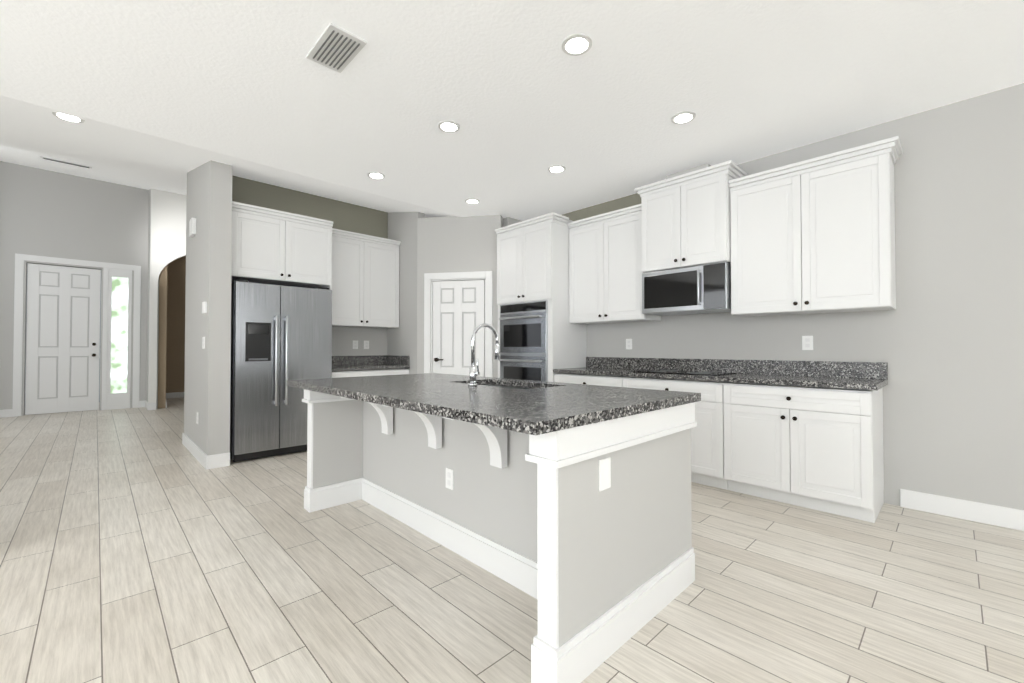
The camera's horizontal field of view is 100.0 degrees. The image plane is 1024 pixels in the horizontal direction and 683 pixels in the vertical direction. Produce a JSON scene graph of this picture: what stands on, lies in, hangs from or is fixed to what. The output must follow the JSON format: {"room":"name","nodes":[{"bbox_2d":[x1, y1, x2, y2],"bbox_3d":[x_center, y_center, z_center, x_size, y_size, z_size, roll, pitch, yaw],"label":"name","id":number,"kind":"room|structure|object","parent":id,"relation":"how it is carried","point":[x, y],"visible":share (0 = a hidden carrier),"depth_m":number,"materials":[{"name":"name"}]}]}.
{"room":"kitchen","nodes":[
{"label":"kitchen","id":0,"kind":"room"},
{"bbox_2d":[0,161,158,415],"bbox_3d":[-7.815,-1.016,7.579,2.410,4.569,0.600,1,-1,-44],"label":"wall","id":1,"kind":"structure","parent":0,"point":[46,213],"depth_m":7.68,"materials":[{"name":"grey paint"}]},
{"bbox_2d":[0,409,11,417],"bbox_3d":[-8.524,1.197,7.072,0.450,0.130,0.015,1,-1,-44],"label":"baseboard","id":2,"kind":"structure","parent":1,"relation":"attached to","point":[6,413],"depth_m":7.16,"materials":[{"name":"white wood"}]},
{"bbox_2d":[25,263,100,414],"bbox_3d":[-7.993,-0.041,7.670,0.910,2.605,0.100,1,-1,-44],"label":"front door","id":3,"kind":"structure","parent":1,"relation":"in","point":[62,338],"depth_m":7.66,"materials":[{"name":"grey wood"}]},
{"bbox_2d":[12,253,140,416],"bbox_3d":[-7.840,-0.102,7.822,1.610,2.750,0.118,1,-1,-44],"label":"door frame","id":4,"kind":"structure","parent":1,"relation":"attached to","point":[110,401],"depth_m":8.02,"materials":[{"name":"white wood"}]},
{"bbox_2d":[111,277,127,392],"bbox_3d":[-7.469,-0.122,8.173,0.230,2.200,0.010,1,-1,-44],"label":"sidelight glass","id":5,"kind":"object","parent":1,"relation":"attached to","point":[119,331],"visible":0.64,"depth_m":8.17,"materials":[{"name":"clear glass"}]},
{"bbox_2d":[139,400,144,407],"bbox_3d":[-7.213,1.215,8.342,0.160,0.130,0.015,1,-1,-44],"label":"baseboard","id":6,"kind":"structure","parent":1,"relation":"attached to","point":[141,403],"depth_m":8.36,"materials":[{"name":"white wood"}]},
{"bbox_2d":[145,400,148,409],"bbox_3d":[-6.958,1.213,8.183,0.015,0.130,0.600,1,-1,-44],"label":"baseboard","id":7,"kind":"structure","parent":1,"relation":"attached to","point":[146,405],"depth_m":8.14,"materials":[{"name":"white wood"}]},
{"bbox_2d":[158,265,167,408],"bbox_3d":[-7.373,-1.157,8.943,0.119,4.892,1.940,1,-1,-44],"label":"wall","id":8,"kind":"structure","parent":0,"point":[163,277],"depth_m":8.23,"materials":[{"name":"beige paint"}]},
{"bbox_2d":[148,188,186,402],"bbox_3d":[-7.496,-0.954,7.372,9.000,4.440,0.140,1,-1,-44],"label":"wall","id":9,"kind":"structure","parent":0,"point":[167,228],"depth_m":8.11,"materials":[{"name":"white paint"}]},
{"bbox_2d":[149,403,155,409],"bbox_3d":[-6.699,1.210,8.005,0.110,0.130,0.015,1,-1,-44],"label":"baseboard","id":10,"kind":"structure","parent":9,"relation":"attached to","point":[152,406],"depth_m":8.00,"materials":[{"name":"white wood"}]},
{"bbox_2d":[167,256,185,392],"bbox_3d":[-6.926,-1.130,10.824,3.380,4.892,0.100,1,-1,-44],"label":"wall","id":11,"kind":"structure","parent":0,"point":[171,337],"depth_m":9.93,"materials":[{"name":"beige paint"}]},
{"bbox_2d":[166,392,183,398],"bbox_3d":[-6.843,1.250,10.790,3.260,0.130,0.015,1,-1,-44],"label":"baseboard","id":12,"kind":"structure","parent":11,"relation":"attached to","point":[175,395],"depth_m":9.90,"materials":[{"name":"white wood"}]},
{"bbox_2d":[184,160,231,455],"bbox_3d":[-3.375,-0.430,4.736,0.180,3.317,1.530,1,-1,-44],"label":"wall","id":13,"kind":"structure","parent":0,"point":[208,281],"depth_m":4.23,"materials":[{"name":"grey paint"}]},
{"bbox_2d":[189,217,195,236],"bbox_3d":[-3.534,-1.262,4.754,0.040,0.180,0.180,1,-1,-44],"label":"door chime","id":14,"kind":"object","parent":13,"relation":"attached to","point":[192,227],"visible":1,"depth_m":4.70,"materials":[{"name":"white plastic"}]},
{"bbox_2d":[182,433,207,469],"bbox_3d":[-3.445,1.162,4.646,0.015,0.130,1.560,1,-1,-44],"label":"baseboard","id":15,"kind":"structure","parent":13,"relation":"attached to","point":[196,451],"depth_m":4.51,"materials":[{"name":"white wood"}]},
{"bbox_2d":[202,337,204,348],"bbox_3d":[-3.084,0.012,4.294,0.008,0.118,0.120,1,-1,-44],"label":"switch","id":16,"kind":"object","parent":13,"relation":"attached to","point":[203,342],"visible":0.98,"depth_m":4.28,"materials":[{"name":"white plastic"}]},
{"bbox_2d":[202,302,206,312],"bbox_3d":[-3.028,-0.334,4.229,0.024,0.110,0.100,1,-1,-44],"label":"thermostat","id":17,"kind":"object","parent":13,"relation":"attached to","point":[204,307],"visible":0.98,"depth_m":4.20,"materials":[{"name":"white plastic"}]},
{"bbox_2d":[208,452,229,468],"bbox_3d":[-2.837,1.155,4.159,0.180,0.130,0.015,1,-1,-44],"label":"baseboard","id":18,"kind":"structure","parent":13,"relation":"attached to","point":[219,460],"depth_m":4.15,"materials":[{"name":"white wood"}]},
{"bbox_2d":[232,175,387,238],"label":"wall","id":19,"kind":"structure","parent":0,"point":[341,215],"depth_m":5.52,"materials":[{"name":"beige paint"}]},
{"bbox_2d":[249,179,387,355],"bbox_3d":[-2.595,-0.348,5.554,2.080,3.175,0.120,1,-1,-44],"label":"wall","id":20,"kind":"structure","parent":0,"point":[343,338],"depth_m":5.93,"materials":[{"name":"grey paint"}]},
{"bbox_2d":[231,201,332,289],"bbox_3d":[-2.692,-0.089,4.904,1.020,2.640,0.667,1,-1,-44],"label":"upper cabinet","id":21,"kind":"object","parent":20,"relation":"attached to","point":[275,247],"visible":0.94,"depth_m":4.67,"materials":[{"name":"white wood"}]},
{"bbox_2d":[353,340,357,348],"bbox_3d":[-2.148,0.045,5.892,0.075,0.118,0.008,1,-1,-44],"label":"electrical outlet","id":22,"kind":"object","parent":20,"relation":"attached to","point":[355,344],"visible":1,"depth_m":5.89,"materials":[{"name":"white plastic"}]},
{"bbox_2d":[331,228,400,327],"bbox_3d":[-2.050,-0.797,5.738,1.040,1.200,0.377,1,-1,-44],"label":"upper cabinet","id":23,"kind":"object","parent":20,"relation":"attached to","point":[365,281],"visible":0.79,"depth_m":5.63,"materials":[{"name":"white wood"}]},
{"bbox_2d":[364,341,368,348],"bbox_3d":[-2.033,0.046,6.003,0.075,0.118,0.008,1,-1,-44],"label":"electrical outlet","id":24,"kind":"object","parent":20,"relation":"attached to","point":[366,344],"visible":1,"depth_m":6.00,"materials":[{"name":"white plastic"}]},
{"bbox_2d":[387,212,424,373],"bbox_3d":[-1.527,-0.341,6.032,0.120,3.175,0.920,1,-1,-44],"label":"wall","id":25,"kind":"structure","parent":0,"point":[402,338],"depth_m":5.86,"materials":[{"name":"grey paint"}]},
{"bbox_2d":[417,215,502,377],"bbox_3d":[-0.684,-0.194,5.606,1.129,2.870,0.120,0,-1,11],"label":"wall","id":26,"kind":"structure","parent":0,"point":[454,244],"depth_m":5.57,"materials":[{"name":"grey paint"}]},
{"bbox_2d":[424,271,492,376],"bbox_3d":[-0.686,0.173,5.592,0.920,2.135,0.138,0,-1,11],"label":"door frame","id":27,"kind":"structure","parent":26,"relation":"attached to","point":[431,278],"depth_m":5.55,"materials":[{"name":"white wood"}]},
{"bbox_2d":[433,280,484,376],"bbox_3d":[-0.697,0.222,5.536,0.698,2.017,0.090,0,-1,11],"label":"pantry door","id":28,"kind":"structure","parent":26,"relation":"in","point":[458,312],"depth_m":5.55,"materials":[{"name":"white wood"}]},
{"bbox_2d":[0,397,1023,682],"bbox_3d":[-2.851,1.249,2.692,9.400,0.100,17.400,1,-1,-44],"label":"floor","id":29,"kind":"structure","parent":0,"point":[140,545],"depth_m":2.06,"materials":[{"name":"beige tile"}]},
{"bbox_2d":[230,279,331,461],"bbox_3d":[-2.644,0.302,4.848,0.960,1.855,0.772,1,-1,-44],"label":"refrigerator","id":30,"kind":"object","parent":29,"relation":"on","point":[281,335],"visible":0.9,"depth_m":4.52,"materials":[{"name":"silver metal"}]},
{"bbox_2d":[332,355,409,377],"bbox_3d":[-1.956,0.716,5.620,1.040,1.050,0.647,1,-1,-44],"label":"base cabinet","id":31,"kind":"object","parent":29,"relation":"on","point":[360,366],"visible":0.12,"depth_m":5.67,"materials":[{"name":"white"}]},
{"bbox_2d":[302,381,700,682],"bbox_3d":[-0.290,0.753,2.633,1.109,0.890,2.400,1,-1,-44],"label":"kitchen island","id":32,"kind":"object","parent":29,"relation":"on","point":[567,506],"depth_m":2.00,"materials":[{"name":"grey paint"}]},
{"bbox_2d":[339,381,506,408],"bbox_3d":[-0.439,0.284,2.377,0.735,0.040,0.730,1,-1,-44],"label":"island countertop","id":33,"kind":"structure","parent":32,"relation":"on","point":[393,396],"depth_m":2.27,"materials":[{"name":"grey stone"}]},
{"bbox_2d":[468,324,499,385],"bbox_3d":[-0.154,0.077,2.647,0.243,0.380,0.099,1,-1,-44],"label":"faucet","id":34,"kind":"object","parent":33,"relation":"on","point":[473,373],"visible":1,"depth_m":2.59,"materials":[{"name":"silver metal"}]},
{"bbox_2d":[407,385,700,436],"bbox_3d":[0.255,0.279,2.019,1.235,0.040,0.750,1,-1,-44],"label":"island countertop","id":35,"kind":"structure","parent":32,"relation":"on","point":[533,412],"depth_m":1.77,"materials":[{"name":"grey stone"}]},
{"bbox_2d":[486,385,528,388],"bbox_3d":[-0.048,0.419,2.754,0.379,0.214,0.754,1,-1,-44],"label":"sink","id":36,"kind":"object","parent":35,"relation":"in","point":[507,387],"visible":0.02,"depth_m":3.00,"materials":[{"name":"silver metal"}]},
{"bbox_2d":[495,212,586,381],"bbox_3d":[0.343,-0.082,5.216,0.719,2.635,0.950,1,-1,-44],"label":"tall cabinet","id":37,"kind":"object","parent":29,"relation":"on","point":[540,337],"visible":0.71,"depth_m":4.93,"materials":[{"name":"painted wood"},{"name":"dark metal knobs"}]},
{"bbox_2d":[554,373,628,387],"bbox_3d":[0.999,0.789,4.600,0.618,0.875,0.910,1,-1,-44],"label":"base cabinet","id":38,"kind":"object","parent":29,"relation":"on","point":[576,378],"depth_m":4.38,"materials":[{"name":"white wood"}]},
{"bbox_2d":[629,377,732,490],"bbox_3d":[1.595,0.780,3.986,0.618,0.875,1.039,1,-1,-44],"label":"base cabinet","id":39,"kind":"object","parent":29,"relation":"on","point":[712,437],"depth_m":3.53,"materials":[{"name":"white wood"}]},
{"bbox_2d":[733,385,883,522],"bbox_3d":[2.214,0.771,3.347,0.618,0.875,0.979,1,-1,-44],"label":"base cabinet","id":40,"kind":"object","parent":29,"relation":"on","point":[807,434],"depth_m":3.04,"materials":[{"name":"white wood"}]},
{"bbox_2d":[553,369,887,388],"bbox_3d":[1.623,0.312,3.954,0.632,0.040,2.724,1,-1,-44],"label":"countertop","id":41,"kind":"structure","parent":40,"relation":"on","point":[738,378],"depth_m":3.39,"materials":[{"name":"grey stone"}]},
{"bbox_2d":[633,369,735,375],"bbox_3d":[1.592,0.286,3.991,0.490,0.012,0.760,1,-1,-44],"label":"cooktop","id":42,"kind":"object","parent":41,"relation":"in","point":[688,372],"visible":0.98,"depth_m":3.86,"materials":[{"name":"black glass"}]},
{"bbox_2d":[0,0,1023,220],"bbox_3d":[-2.851,-2.582,2.747,9.400,1.863,17.400,1,-1,-44],"label":"ceiling","id":43,"kind":"structure","parent":0,"point":[165,95],"depth_m":2.78,"materials":[{"name":"white paint"}]},
{"bbox_2d":[39,156,91,168],"bbox_3d":[-6.162,-2.474,5.945,0.500,0.015,0.220,1,11,-44],"label":"ceiling vent","id":44,"kind":"object","parent":43,"relation":"in","point":[65,162],"visible":1,"depth_m":5.89,"materials":[{"name":"white metal"}]},
{"bbox_2d":[52,112,84,122],"bbox_3d":[-3.297,-1.669,3.193,0.170,0.010,0.170,1,-1,-44],"label":"recessed light","id":45,"kind":"object","parent":43,"relation":"in","point":[68,118],"visible":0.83,"depth_m":3.21,"materials":[{"name":"white plastic"}]},
{"bbox_2d":[306,22,366,72],"bbox_3d":[-0.996,-1.647,2.429,0.200,0.015,0.360,1,-1,-44],"label":"ceiling vent","id":46,"kind":"object","parent":43,"relation":"in","point":[336,48],"visible":0.94,"depth_m":2.41,"materials":[{"name":"white metal"}]},
{"bbox_2d":[367,172,384,178],"bbox_3d":[-1.329,-1.624,4.209,0.170,0.010,0.170,1,-1,-44],"label":"recessed light","id":47,"kind":"object","parent":43,"relation":"in","point":[375,175],"visible":0.98,"depth_m":4.19,"materials":[{"name":"white"}]},
{"bbox_2d":[438,120,459,132],"bbox_3d":[-0.481,-1.638,3.276,0.170,0.010,0.170,1,-1,-44],"label":"recessed light","id":48,"kind":"object","parent":43,"relation":"in","point":[448,126],"visible":1,"depth_m":3.26,"materials":[{"name":"white plastic"}]},
{"bbox_2d":[465,198,479,203],"bbox_3d":[-0.455,-1.614,4.945,0.170,0.010,0.170,1,-1,-44],"label":"recessed light","id":49,"kind":"object","parent":43,"relation":"in","point":[472,201],"visible":0.94,"depth_m":4.94,"materials":[{"name":"white plastic"}]},
{"bbox_2d":[548,165,565,172],"bbox_3d":[0.422,-1.627,4.054,0.170,0.010,0.170,1,-1,-44],"label":"recessed light","id":50,"kind":"object","parent":43,"relation":"in","point":[556,169],"visible":0.96,"depth_m":4.05,"materials":[{"name":"white"}]},
{"bbox_2d":[562,33,591,55],"bbox_3d":[0.361,-1.650,2.393,0.170,0.010,0.170,1,-1,-44],"label":"recessed light","id":51,"kind":"object","parent":43,"relation":"in","point":[578,44],"visible":1,"depth_m":2.38,"materials":[{"name":"white plastic"}]},
{"bbox_2d":[671,111,695,123],"bbox_3d":[1.257,-1.639,3.150,0.170,0.010,0.170,1,-1,-44],"label":"recessed light","id":52,"kind":"object","parent":43,"relation":"in","point":[683,117],"visible":1,"depth_m":3.13,"materials":[{"name":"white plastic"}]},
{"bbox_2d":[503,217,521,226],"bbox_3d":[0.063,-0.193,5.719,0.430,2.870,0.120,1,-1,-44],"label":"wall","id":53,"kind":"structure","parent":0,"point":[507,221],"depth_m":5.59,"materials":[{"name":"grey paint"}]},
{"bbox_2d":[562,193,640,220],"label":"wall","id":54,"kind":"structure","parent":0,"point":[635,199],"depth_m":4.99,"materials":[{"name":"beige paint"}]},
{"bbox_2d":[587,83,1023,509],"bbox_3d":[3.330,-0.235,2.765,0.150,2.870,8.670,1,-1,-44],"label":"wall","id":55,"kind":"structure","parent":0,"point":[944,340],"depth_m":3.00,"materials":[{"name":"grey paint"}]},
{"bbox_2d":[567,204,660,323],"bbox_3d":[1.094,-0.785,4.697,0.377,1.145,0.945,1,-1,-44],"label":"upper cabinet","id":56,"kind":"object","parent":55,"relation":"attached to","point":[605,267],"visible":0.88,"depth_m":4.56,"materials":[{"name":"white wood"}]},
{"bbox_2d":[626,339,631,348],"bbox_3d":[1.293,0.028,4.749,0.008,0.118,0.075,1,-1,-44],"label":"electrical outlet","id":57,"kind":"object","parent":55,"relation":"attached to","point":[628,343],"visible":1,"depth_m":4.75,"materials":[{"name":"white plastic"}]},
{"bbox_2d":[635,160,746,272],"bbox_3d":[1.677,-1.139,4.051,0.447,0.925,0.892,1,-1,-44],"label":"upper cabinet","id":58,"kind":"object","parent":55,"relation":"attached to","point":[685,218],"visible":0.92,"depth_m":3.87,"materials":[{"name":"white wood"}]},
{"bbox_2d":[642,262,730,315],"bbox_3d":[1.667,-0.469,4.033,0.471,0.395,0.780,1,-1,-44],"label":"microwave","id":59,"kind":"object","parent":58,"relation":"attached to","point":[703,289],"visible":0.92,"depth_m":3.86,"materials":[{"name":"silver metal"}]},
{"bbox_2d":[585,357,887,380],"bbox_3d":[1.840,0.233,4.166,0.026,0.125,2.724,1,-1,-44],"label":"backsplash","id":60,"kind":"structure","parent":55,"relation":"attached to","point":[790,368],"depth_m":3.81,"materials":[{"name":"grey stone"}]},
{"bbox_2d":[802,336,812,349],"bbox_3d":[2.449,0.011,3.558,0.008,0.118,0.075,1,-1,-44],"label":"electrical outlet","id":61,"kind":"object","parent":55,"relation":"attached to","point":[807,342],"visible":1,"depth_m":3.56,"materials":[{"name":"white plastic"}]},
{"bbox_2d":[729,136,902,316],"bbox_3d":[2.356,-0.804,3.396,0.377,1.145,1.080,1,-1,-44],"label":"upper cabinet","id":62,"kind":"object","parent":55,"relation":"attached to","point":[813,235],"visible":1,"depth_m":3.23,"materials":[{"name":"white wood"}]},
{"bbox_2d":[900,489,1023,530],"bbox_3d":[4.562,1.115,1.357,0.015,0.130,4.960,1,-1,-44],"label":"baseboard","id":63,"kind":"structure","parent":55,"relation":"attached to","point":[1002,516],"depth_m":2.90,"materials":[{"name":"white wood"}]}
]}

